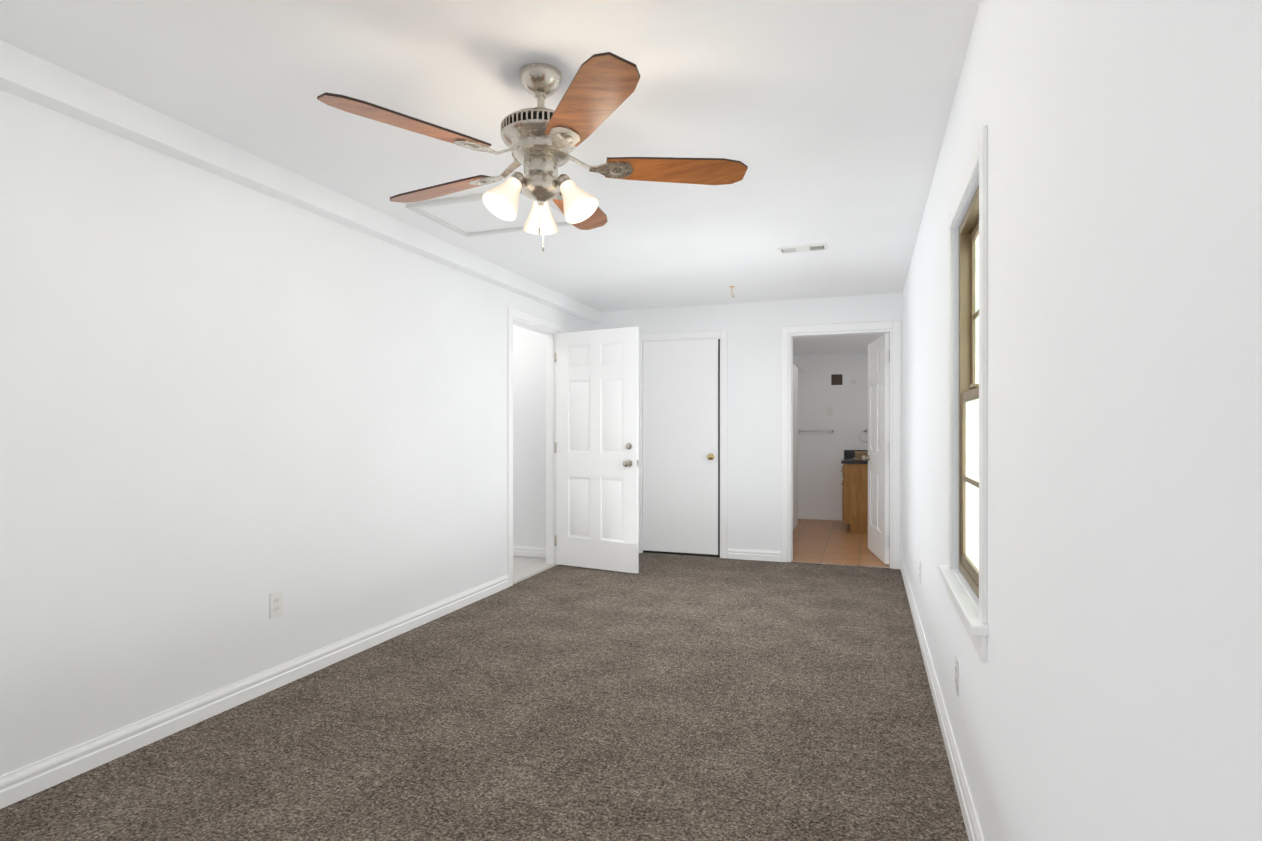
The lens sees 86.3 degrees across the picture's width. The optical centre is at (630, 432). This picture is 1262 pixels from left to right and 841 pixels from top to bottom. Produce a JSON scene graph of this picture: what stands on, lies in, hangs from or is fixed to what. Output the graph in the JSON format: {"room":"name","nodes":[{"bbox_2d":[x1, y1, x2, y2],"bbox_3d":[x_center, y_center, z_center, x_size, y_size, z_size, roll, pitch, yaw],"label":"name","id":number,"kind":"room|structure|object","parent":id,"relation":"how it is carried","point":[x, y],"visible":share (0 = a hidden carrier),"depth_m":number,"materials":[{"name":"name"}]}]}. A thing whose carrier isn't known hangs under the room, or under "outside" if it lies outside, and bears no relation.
{"room":"empty bedroom","nodes":[
{"label":"empty bedroom","id":0,"kind":"room"},
{"bbox_2d":[0,89,592,775],"bbox_3d":[-1.634,-0.006,3.253,0.120,2.354,7.520,0,0,19],"label":"wall","id":1,"kind":"structure","parent":0,"point":[226,407],"depth_m":2.75,"materials":[{"name":"white paint"}]},
{"bbox_2d":[0,574,508,808],"bbox_3d":[-1.847,1.124,2.437,0.016,0.095,5.595,0,0,19],"label":"baseboard","id":2,"kind":"structure","parent":1,"relation":"attached to","point":[52,770],"depth_m":2.74,"materials":[{"name":"white paint"}]},
{"bbox_2d":[269,590,282,618],"bbox_3d":[-1.626,0.791,3.086,0.007,0.115,0.070,0,0,19],"label":"outlet","id":3,"kind":"object","parent":1,"relation":"attached to","point":[275,604],"visible":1,"depth_m":3.08,"materials":[{"name":"white plastic"}]},
{"bbox_2d":[507,306,563,586],"bbox_3d":[-0.764,0.109,5.540,0.016,2.118,0.980,0,0,19],"label":"door frame","id":4,"kind":"structure","parent":1,"relation":"attached to","point":[511,312],"depth_m":5.09,"materials":[{"name":"white paint"}]},
{"bbox_2d":[513,564,558,583],"bbox_3d":[-0.782,1.165,5.547,0.040,0.006,0.810,0,0,19],"label":"trim","id":5,"kind":"structure","parent":1,"relation":"attached to","point":[533,574],"depth_m":5.51,"materials":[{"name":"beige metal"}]},
{"bbox_2d":[513,317,558,564],"bbox_3d":[-0.829,0.143,5.562,0.120,2.050,0.850,0,0,19],"label":"liner","id":6,"kind":"object","parent":1,"relation":"attached to","point":[551,439],"depth_m":5.95,"materials":[{"name":"white paint"}]},
{"bbox_2d":[554,327,638,573],"bbox_3d":[-0.320,0.147,5.694,0.832,2.018,0.243,0,0,19],"label":"hall door","id":7,"kind":"structure","parent":6,"relation":"attached to","point":[596,447],"depth_m":5.68,"materials":[{"name":"white paint"}]},
{"bbox_2d":[0,553,968,840],"bbox_3d":[-0.232,1.221,2.766,2.850,0.100,7.280,0,0,19],"label":"floor carpet","id":8,"kind":"object","parent":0,"point":[668,697],"visible":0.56,"depth_m":2.61,"materials":[{"name":"grey carpet"}]},
{"bbox_2d":[0,0,979,311],"bbox_3d":[-0.232,-1.233,2.763,3.090,0.100,7.520,0,0,19],"label":"ceiling","id":9,"kind":"structure","parent":0,"point":[824,120],"depth_m":2.43,"materials":[{"name":"white paint"}]},
{"bbox_2d":[0,40,600,322],"bbox_3d":[-1.535,-1.128,3.218,0.090,0.111,7.280,0,0,19],"label":"soffit","id":10,"kind":"structure","parent":9,"relation":"attached to","point":[35,79],"depth_m":2.76,"materials":[{"name":"white paint"}]},
{"bbox_2d":[406,189,571,236],"bbox_3d":[-0.723,-1.174,3.634,0.750,0.020,0.560,0,0,19],"label":"attic hatch","id":11,"kind":"object","parent":9,"relation":"attached to","point":[469,216],"depth_m":3.64,"materials":[{"name":"white paint"}]},
{"bbox_2d":[317,52,747,250],"bbox_3d":[-0.307,-0.888,2.265,1.324,0.588,1.310,0,0,19],"label":"fan","id":12,"kind":"object","parent":9,"relation":"hanging from","point":[541,141],"visible":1,"depth_m":2.16,"materials":[{"name":"brown wood"}]},
{"bbox_2d":[777,243,827,253],"bbox_3d":[1.107,-1.181,4.340,0.310,0.007,0.150,0,0,19],"label":"ceiling vent","id":13,"kind":"object","parent":9,"relation":"in","point":[804,248],"visible":1,"depth_m":4.33,"materials":[{"name":"white plastic"}]},
{"bbox_2d":[513,325,545,546],"bbox_3d":[-1.157,-0.009,6.444,1.080,2.354,0.120,0,0,19],"label":"wall","id":14,"kind":"structure","parent":0,"point":[529,437],"depth_m":6.31,"materials":[{"name":"white paint"}]},
{"bbox_2d":[513,545,545,557],"bbox_3d":[-1.179,1.120,6.381,1.080,0.095,0.016,0,0,19],"label":"baseboard","id":15,"kind":"structure","parent":14,"relation":"attached to","point":[529,551],"depth_m":6.29,"materials":[{"name":"white paint"}]},
{"bbox_2d":[513,556,553,581],"bbox_3d":[-1.339,1.220,5.741,1.200,0.096,1.570,0,0,19],"label":"floor","id":16,"kind":"structure","parent":0,"point":[523,567],"depth_m":5.91,"materials":[{"name":"grey"}]},
{"bbox_2d":[593,293,902,568],"bbox_3d":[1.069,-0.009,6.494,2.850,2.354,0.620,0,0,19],"label":"wall","id":17,"kind":"structure","parent":0,"point":[754,424],"depth_m":6.14,"materials":[{"name":"white paint"}]},
{"bbox_2d":[641,338,720,557],"bbox_3d":[0.486,0.146,6.433,0.780,2.045,0.120,0,0,19],"label":"liner","id":18,"kind":"object","parent":17,"relation":"attached to","point":[701,338],"depth_m":6.50,"materials":[{"name":"white paint"}]},
{"bbox_2d":[643,339,717,554],"bbox_3d":[0.458,0.137,6.378,0.736,2.018,0.104,0,0,19],"label":"closet door","id":19,"kind":"structure","parent":18,"relation":"attached to","point":[680,446],"depth_m":6.39,"materials":[{"name":"white paint"}]},
{"bbox_2d":[639,330,727,557],"bbox_3d":[0.464,0.112,6.369,0.910,2.112,0.016,0,0,19],"label":"door frame","id":20,"kind":"structure","parent":17,"relation":"attached to","point":[723,334],"depth_m":6.23,"materials":[{"name":"white paint"}]},
{"bbox_2d":[728,548,780,561],"bbox_3d":[1.121,1.120,6.140,0.483,0.095,0.016,0,0,19],"label":"baseboard","id":21,"kind":"structure","parent":17,"relation":"attached to","point":[733,553],"depth_m":6.13,"materials":[{"name":"white paint"}]},
{"bbox_2d":[791,561,889,568],"bbox_3d":[1.827,1.165,5.908,0.830,0.006,0.030,0,0,19],"label":"trim","id":22,"kind":"structure","parent":17,"relation":"attached to","point":[840,564],"depth_m":5.91,"materials":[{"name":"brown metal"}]},
{"bbox_2d":[789,329,891,567],"bbox_3d":[1.845,0.143,5.959,0.870,2.050,0.120,0,0,19],"label":"liner","id":23,"kind":"object","parent":17,"relation":"attached to","point":[883,331],"depth_m":6.01,"materials":[{"name":"white paint"}]},
{"bbox_2d":[862,333,889,563],"bbox_3d":[2.277,0.147,6.273,0.244,2.018,0.837,0,0,19],"label":"bathroom door","id":24,"kind":"structure","parent":23,"relation":"attached to","point":[878,443],"depth_m":6.16,"materials":[{"name":"white paint"}]},
{"bbox_2d":[781,320,900,568],"bbox_3d":[1.824,0.109,5.895,1.000,2.118,0.016,0,0,19],"label":"door frame","id":25,"kind":"structure","parent":17,"relation":"attached to","point":[895,326],"depth_m":5.82,"materials":[{"name":"white paint"}]},
{"bbox_2d":[793,353,867,512],"bbox_3d":[2.618,0.065,8.993,1.570,2.200,0.120,0,0,19],"label":"wall","id":26,"kind":"structure","parent":0,"point":[820,458],"depth_m":8.93,"materials":[{"name":"white paint"}]},
{"bbox_2d":[793,361,804,530],"bbox_3d":[1.825,0.150,7.618,0.046,1.912,2.998,0,0,19],"label":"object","id":27,"kind":"object","parent":26,"relation":"attached to","point":[796,368],"visible":0.38,"depth_m":7.77,"materials":[{"name":"white"}]},
{"bbox_2d":[798,429,832,432],"bbox_3d":[2.451,-0.015,8.954,0.464,0.044,0.064,0,0,19],"label":"bar","id":28,"kind":"object","parent":26,"relation":"attached to","point":[799,430],"visible":0.96,"depth_m":8.93,"materials":[{"name":"silver metal"}]},
{"bbox_2d":[798,512,841,520],"bbox_3d":[2.407,1.118,8.996,0.870,0.095,0.016,0,0,19],"label":"baseboard","id":29,"kind":"structure","parent":26,"relation":"attached to","point":[819,516],"depth_m":8.94,"materials":[{"name":"white paint"}]},
{"bbox_2d":[827,407,831,415],"bbox_3d":[2.628,-0.275,8.917,0.070,0.115,0.017,0,0,19],"label":"bathroom light switch","id":30,"kind":"object","parent":26,"relation":"attached to","point":[829,411],"visible":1,"depth_m":8.92,"materials":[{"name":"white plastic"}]},
{"bbox_2d":[830,373,843,386],"bbox_3d":[2.718,-0.691,8.886,0.184,0.184,0.016,0,0,19],"label":"framed picture","id":31,"kind":"object","parent":26,"relation":"attached to","point":[836,379],"visible":1,"depth_m":8.88,"materials":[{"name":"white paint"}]},
{"bbox_2d":[793,333,886,354],"bbox_3d":[2.181,-1.084,7.556,1.690,0.100,3.120,0,0,19],"label":"ceiling","id":32,"kind":"structure","parent":0,"point":[842,344],"depth_m":7.95,"materials":[{"name":"white paint"}]},
{"bbox_2d":[793,519,891,568],"bbox_3d":[2.141,1.218,7.445,1.450,0.098,3.120,0,0,19],"label":"floor","id":33,"kind":"structure","parent":0,"point":[827,541],"depth_m":7.00,"materials":[{"name":"beige tile"}]},
{"bbox_2d":[841,450,867,532],"bbox_3d":[2.880,0.690,8.252,0.579,0.951,1.101,0,0,19],"label":"vanity cabinet","id":34,"kind":"object","parent":33,"relation":"on","point":[854,483],"visible":0.52,"depth_m":7.80,"materials":[{"name":"brown wood"}]},
{"bbox_2d":[855,451,867,460],"bbox_3d":[2.739,0.279,7.853,0.242,0.100,0.167,0,0,19],"label":"basket","id":35,"kind":"object","parent":34,"relation":"on","point":[858,455],"visible":0.6,"depth_m":7.80,"materials":[{"name":"beige wicker"}]},
{"bbox_2d":[902,0,1261,840],"bbox_3d":[1.684,-0.007,3.749,0.120,2.354,10.640,0,0,19],"label":"wall","id":36,"kind":"structure","parent":0,"point":[1110,688],"depth_m":0.88,"materials":[{"name":"white paint"}]},
{"bbox_2d":[919,561,920,582],"bbox_3d":[1.640,0.793,3.817,0.007,0.115,0.070,0,0,19],"label":"outlet","id":37,"kind":"object","parent":36,"relation":"attached to","point":[920,571],"visible":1,"depth_m":3.79,"materials":[{"name":"white plastic"}]},
{"bbox_2d":[900,558,983,840],"bbox_3d":[1.106,1.124,2.299,0.016,0.095,7.280,0,0,19],"label":"baseboard","id":38,"kind":"structure","parent":36,"relation":"attached to","point":[970,818],"depth_m":2.46,"materials":[{"name":"white paint"}]},
{"bbox_2d":[955,655,958,695],"bbox_3d":[1.106,0.825,2.284,0.007,0.115,0.070,0,0,19],"label":"outlet","id":39,"kind":"object","parent":36,"relation":"attached to","point":[956,674],"visible":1,"depth_m":2.27,"materials":[{"name":"white plastic"}]},
{"bbox_2d":[939,125,988,661],"bbox_3d":[1.065,-0.099,2.090,0.125,1.382,0.824,0,0,19],"label":"double-hung window","id":40,"kind":"structure","parent":36,"relation":"in","point":[969,398],"depth_m":2.20,"materials":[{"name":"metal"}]}
]}

